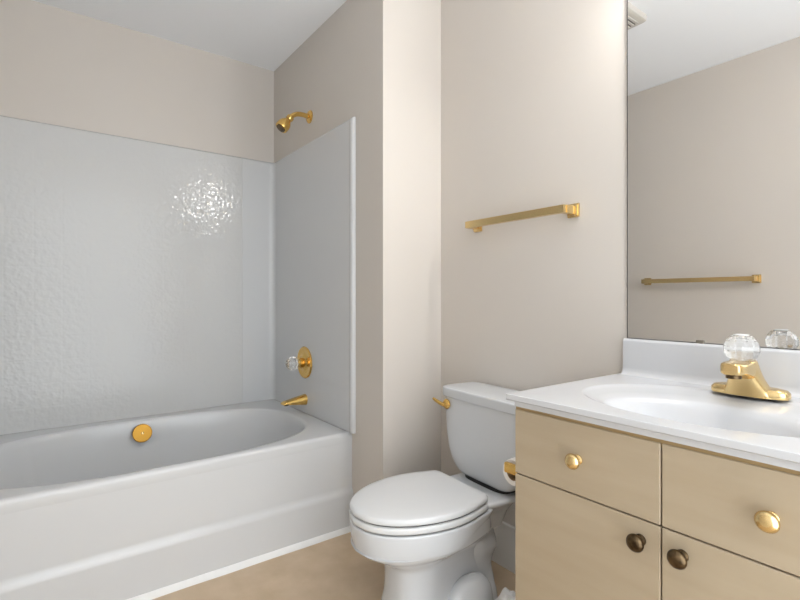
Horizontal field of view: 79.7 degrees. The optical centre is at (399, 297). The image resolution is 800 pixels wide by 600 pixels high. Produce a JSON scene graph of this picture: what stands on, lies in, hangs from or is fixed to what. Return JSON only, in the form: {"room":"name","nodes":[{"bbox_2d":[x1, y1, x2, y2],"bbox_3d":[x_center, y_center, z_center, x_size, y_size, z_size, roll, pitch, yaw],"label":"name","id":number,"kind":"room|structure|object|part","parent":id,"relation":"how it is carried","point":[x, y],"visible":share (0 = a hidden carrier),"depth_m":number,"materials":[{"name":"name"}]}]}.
{"room":"bathroom","nodes":[
{"label":"bathroom","id":0,"kind":"room"},
{"bbox_2d":[0,0,273,162],"bbox_3d":[-1.435,-0.164,2.508,1.569,2.437,0.120,0,0,-37],"label":"wall","id":1,"kind":"structure","parent":0,"point":[60,67],"depth_m":2.46,"materials":[{"name":"beige paint"}]},
{"bbox_2d":[33,0,346,70],"bbox_3d":[-0.218,-1.432,1.246,2.010,0.100,3.598,0,0,-37],"label":"ceiling","id":2,"kind":"structure","parent":0,"point":[259,33],"depth_m":2.39,"materials":[{"name":"white paint"}]},
{"bbox_2d":[152,532,514,599],"bbox_3d":[-0.319,1.105,1.171,2.260,0.100,3.598,0,0,-37],"label":"floor","id":3,"kind":"structure","parent":0,"point":[331,569],"depth_m":1.80,"materials":[{"name":"beige plastic"}]},
{"bbox_2d":[0,399,352,599],"bbox_3d":[-1.066,0.835,2.116,1.444,0.441,0.949,0,0,-37],"label":"bathtub","id":4,"kind":"object","parent":3,"relation":"on","point":[149,507],"visible":1,"depth_m":1.87,"materials":[{"name":"white ceramic"}]},
{"bbox_3d":[-1.277,0.671,2.373,0.089,0.087,0.042,0,0,-37],"label":"overflow plate","id":5,"kind":"part","parent":4,"relation":"part of","materials":[{"name":"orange metal"}]},
{"bbox_2d":[0,399,351,515],"bbox_3d":[-1.073,0.795,2.126,1.444,0.363,0.922,0,0,-37],"label":"tub basin","id":6,"kind":"object","parent":4,"relation":"in","point":[264,457],"depth_m":2.08,"materials":[{"name":"white ceramic"}]},
{"bbox_2d":[0,115,355,434],"bbox_3d":[-1.065,-0.101,2.112,1.447,1.428,0.954,0,0,-37],"label":"tub surround","id":7,"kind":"object","parent":4,"relation":"on","point":[138,278],"visible":1,"depth_m":2.43,"materials":[{"name":"grey plastic"}]},
{"bbox_3d":[-1.411,-0.101,2.430,1.215,1.428,0.031,0,0,-37],"label":"tile panel","id":8,"kind":"part","parent":7,"relation":"part of","materials":[{"name":"grey"}]},
{"bbox_3d":[-0.833,-0.101,2.842,0.202,1.428,0.062,0,0,-37],"label":"corner panel","id":9,"kind":"part","parent":7,"relation":"part of","materials":[{"name":"grey plastic"}]},
{"bbox_2d":[280,394,307,405],"bbox_3d":[-0.556,0.542,2.511,0.128,0.058,0.058,0,0,-37],"label":"tub spout","id":10,"kind":"object","parent":7,"relation":"attached to","point":[301,399],"visible":1,"depth_m":2.50,"materials":[{"name":"gold metal"}]},
{"bbox_2d":[286,346,311,378],"bbox_3d":[-0.546,0.345,2.519,0.102,0.170,0.170,0,0,-37],"label":"shower valve","id":11,"kind":"object","parent":7,"relation":"attached to","point":[303,362],"visible":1,"depth_m":2.51,"materials":[{"name":"gold metal"}]},
{"bbox_3d":[-0.563,0.345,2.506,0.058,0.074,0.074,0,0,-37],"label":"knob","id":12,"kind":"part","parent":11,"relation":"part of","materials":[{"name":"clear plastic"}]},
{"bbox_3d":[-0.532,0.345,2.529,0.036,0.052,0.052,0,0,-37],"label":"stem","id":13,"kind":"part","parent":11,"relation":"part of","materials":[{"name":"gold metal"}]},
{"bbox_3d":[-0.474,-0.101,2.514,0.019,1.428,0.892,0,0,-37],"label":"faucet panel","id":14,"kind":"part","parent":7,"relation":"part of","materials":[{"name":"grey plastic"}]},
{"bbox_2d":[349,382,517,599],"bbox_3d":[0.144,0.702,1.643,0.682,0.706,0.443,0,0,-33],"label":"toilet","id":15,"kind":"object","parent":3,"relation":"on","point":[432,532],"visible":0.92,"depth_m":1.57,"materials":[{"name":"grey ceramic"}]},
{"bbox_3d":[0.040,0.654,1.571,0.426,0.026,0.358,0,0,-33],"label":"seat lid","id":16,"kind":"part","parent":15,"relation":"part of","materials":[{"name":"white plastic"}]},
{"bbox_3d":[0.086,0.876,1.601,0.532,0.358,0.358,0,0,-33],"label":"bowl","id":17,"kind":"part","parent":15,"relation":"part of","materials":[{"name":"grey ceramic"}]},
{"bbox_3d":[0.151,0.409,1.874,0.060,0.029,0.015,0,0,43],"label":"lever arm","id":18,"kind":"part","parent":15,"relation":"part of","materials":[{"name":"gold metal"}]},
{"bbox_3d":[0.175,0.415,1.864,0.020,0.040,0.040,0,0,-33],"label":"flush lever","id":19,"kind":"part","parent":15,"relation":"part of","materials":[{"name":"gold metal"}]},
{"bbox_3d":[0.352,0.367,1.773,0.189,0.038,0.436,0,0,-33],"label":"tank lid","id":20,"kind":"part","parent":15,"relation":"part of","materials":[{"name":"grey ceramic"}]},
{"bbox_3d":[0.352,0.530,1.773,0.178,0.287,0.427,0,0,-33],"label":"tank","id":21,"kind":"part","parent":15,"relation":"part of","materials":[{"name":"grey ceramic"}]},
{"bbox_2d":[451,473,514,528],"bbox_3d":[0.301,0.743,1.740,0.276,0.125,0.286,0,0,-33],"label":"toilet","id":22,"kind":"object","parent":15,"relation":"attached to","point":[494,510],"depth_m":1.66,"materials":[{"name":"grey ceramic"}]},
{"bbox_2d":[495,587,514,599],"bbox_3d":[0.371,1.001,1.539,0.190,0.100,0.182,0,0,29],"label":"cloth","id":23,"kind":"object","parent":3,"relation":"on","point":[506,594],"visible":0.68,"depth_m":1.56,"materials":[{"name":"white fabric"}]},
{"bbox_2d":[515,406,799,599],"bbox_3d":[0.686,0.660,1.048,0.554,0.790,0.694,0,0,-37],"label":"vanity cabinet","id":24,"kind":"object","parent":3,"relation":"on","point":[602,513],"visible":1,"depth_m":0.93,"materials":[{"name":"brown wood"}]},
{"bbox_2d":[504,461,516,474],"bbox_3d":[0.343,0.439,1.258,0.165,0.048,0.052,0,0,-37],"label":"toilet paper holder","id":25,"kind":"object","parent":24,"relation":"attached to","point":[509,467],"visible":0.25,"depth_m":1.22,"materials":[{"name":"gold metal"}]},
{"bbox_2d":[503,457,514,485],"bbox_3d":[0.333,0.454,1.271,0.102,0.068,0.068,0,0,-37],"label":"toilet paper roll","id":26,"kind":"object","parent":25,"relation":"hanging from","point":[510,478],"visible":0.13,"depth_m":1.25,"materials":[{"name":"white paper"}]},
{"bbox_3d":[0.374,0.352,1.031,0.032,0.035,0.035,0,0,-37],"label":"knob","id":27,"kind":"part","parent":24,"relation":"part of","materials":[{"name":"gold metal"}]},
{"bbox_3d":[0.394,0.352,1.046,0.018,0.155,0.345,0,0,-37],"label":"drawer","id":28,"kind":"part","parent":24,"relation":"part of","materials":[{"name":"brown wood"}]},
{"bbox_3d":[0.394,0.696,1.046,0.018,0.526,0.345,0,0,-37],"label":"door","id":29,"kind":"part","parent":24,"relation":"part of","materials":[{"name":"brown wood"}]},
{"bbox_3d":[0.455,0.471,0.922,0.032,0.035,0.035,0,0,-37],"label":"knob","id":30,"kind":"part","parent":24,"relation":"part of","materials":[{"name":"brown metal"}]},
{"bbox_2d":[506,338,799,470],"bbox_3d":[0.690,0.246,1.049,0.548,0.240,0.712,0,0,-37],"label":"countertop","id":31,"kind":"structure","parent":24,"relation":"on","point":[663,391],"depth_m":1.14,"materials":[{"name":"grey stone"}]},
{"bbox_2d":[711,334,791,400],"bbox_3d":[0.799,0.159,1.119,0.150,0.148,0.158,0,0,-37],"label":"faucet","id":32,"kind":"object","parent":31,"relation":"on","point":[745,377],"visible":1,"depth_m":1.10,"materials":[{"name":"gold metal"}]},
{"bbox_3d":[0.775,0.172,1.101,0.092,0.052,0.054,0,0,-37],"label":"spout","id":33,"kind":"part","parent":32,"relation":"part of","materials":[{"name":"gold metal"}]},
{"bbox_3d":[0.796,0.117,1.117,0.070,0.057,0.074,0,0,-37],"label":"knob","id":34,"kind":"part","parent":32,"relation":"part of","materials":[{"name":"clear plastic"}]},
{"bbox_3d":[0.836,0.222,1.147,0.057,0.022,0.158,0,0,-37],"label":"plate","id":35,"kind":"part","parent":32,"relation":"part of","materials":[{"name":"gold metal"}]},
{"bbox_3d":[0.499,0.274,0.909,0.014,0.018,0.692,0,0,-37],"label":"rail","id":36,"kind":"part","parent":24,"relation":"part of","materials":[{"name":"brown laminate"}]},
{"bbox_3d":[0.501,0.469,0.861,0.032,0.035,0.035,0,0,-37],"label":"knob","id":37,"kind":"part","parent":24,"relation":"part of","materials":[{"name":"brown metal"}]},
{"bbox_3d":[0.601,0.352,0.768,0.018,0.155,0.342,0,0,-37],"label":"drawer","id":38,"kind":"part","parent":24,"relation":"part of","materials":[{"name":"brown wood"}]},
{"bbox_3d":[0.601,0.696,0.768,0.018,0.526,0.342,0,0,-37],"label":"door","id":39,"kind":"part","parent":24,"relation":"part of","materials":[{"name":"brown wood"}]},
{"bbox_3d":[0.580,0.352,0.755,0.032,0.035,0.035,0,0,-37],"label":"knob","id":40,"kind":"part","parent":24,"relation":"part of","materials":[{"name":"gold metal"}]},
{"bbox_2d":[274,0,440,495],"bbox_3d":[-0.280,-0.164,2.640,0.441,2.437,1.290,0,0,-37],"label":"wall","id":41,"kind":"structure","parent":0,"point":[377,63],"depth_m":2.09,"materials":[{"name":"beige paint"}]},
{"bbox_2d":[276,110,312,132],"bbox_3d":[-0.551,-0.916,2.478,0.186,0.146,0.068,0,0,-37],"label":"shower","id":42,"kind":"object","parent":41,"relation":"attached to","point":[283,124],"visible":1,"depth_m":2.45,"materials":[{"name":"gold metal"}]},
{"bbox_3d":[-0.529,-0.942,2.495,0.121,0.056,0.025,0,0,-37],"label":"shower arm","id":43,"kind":"part","parent":42,"relation":"part of","materials":[{"name":"gold metal"}]},
{"bbox_2d":[441,0,789,526],"bbox_3d":[0.925,-0.164,1.294,0.120,2.437,2.308,0,0,-37],"label":"wall","id":44,"kind":"structure","parent":0,"point":[534,92],"depth_m":1.78,"materials":[{"name":"beige paint"}]},
{"bbox_2d":[492,521,514,573],"bbox_3d":[0.436,0.968,1.838,0.013,0.175,0.825,0,0,-37],"label":"baseboard","id":45,"kind":"structure","parent":44,"relation":"attached to","point":[504,552],"depth_m":1.86,"materials":[{"name":"white paint"}]},
{"bbox_2d":[465,203,579,231],"bbox_3d":[0.432,-0.296,1.793,0.072,0.047,0.491,0,0,-37],"label":"towel bar","id":46,"kind":"object","parent":44,"relation":"attached to","point":[572,210],"visible":1,"depth_m":1.71,"materials":[{"name":"gold metal"}]},
{"bbox_3d":[0.305,-0.296,1.977,0.056,0.047,0.044,0,0,-37],"label":"post","id":47,"kind":"part","parent":46,"relation":"part of","materials":[{"name":"gold metal"}]},
{"bbox_3d":[0.573,-0.296,1.619,0.056,0.047,0.044,0,0,-37],"label":"post","id":48,"kind":"part","parent":46,"relation":"part of","materials":[{"name":"gold metal"}]},
{"bbox_2d":[621,338,799,397],"bbox_3d":[0.896,0.183,1.196,0.042,0.114,0.700,0,0,-37],"label":"backsplash","id":49,"kind":"structure","parent":44,"relation":"attached to","point":[694,363],"depth_m":1.31,"materials":[{"name":"grey stone"}]},
{"bbox_2d":[627,0,799,349],"bbox_3d":[0.911,-0.410,1.204,0.010,1.072,0.696,0,0,-37],"label":"wall mirror","id":50,"kind":"object","parent":44,"relation":"attached to","point":[713,86],"visible":1,"depth_m":1.29,"materials":[{"name":"white mirror"}]}
]}

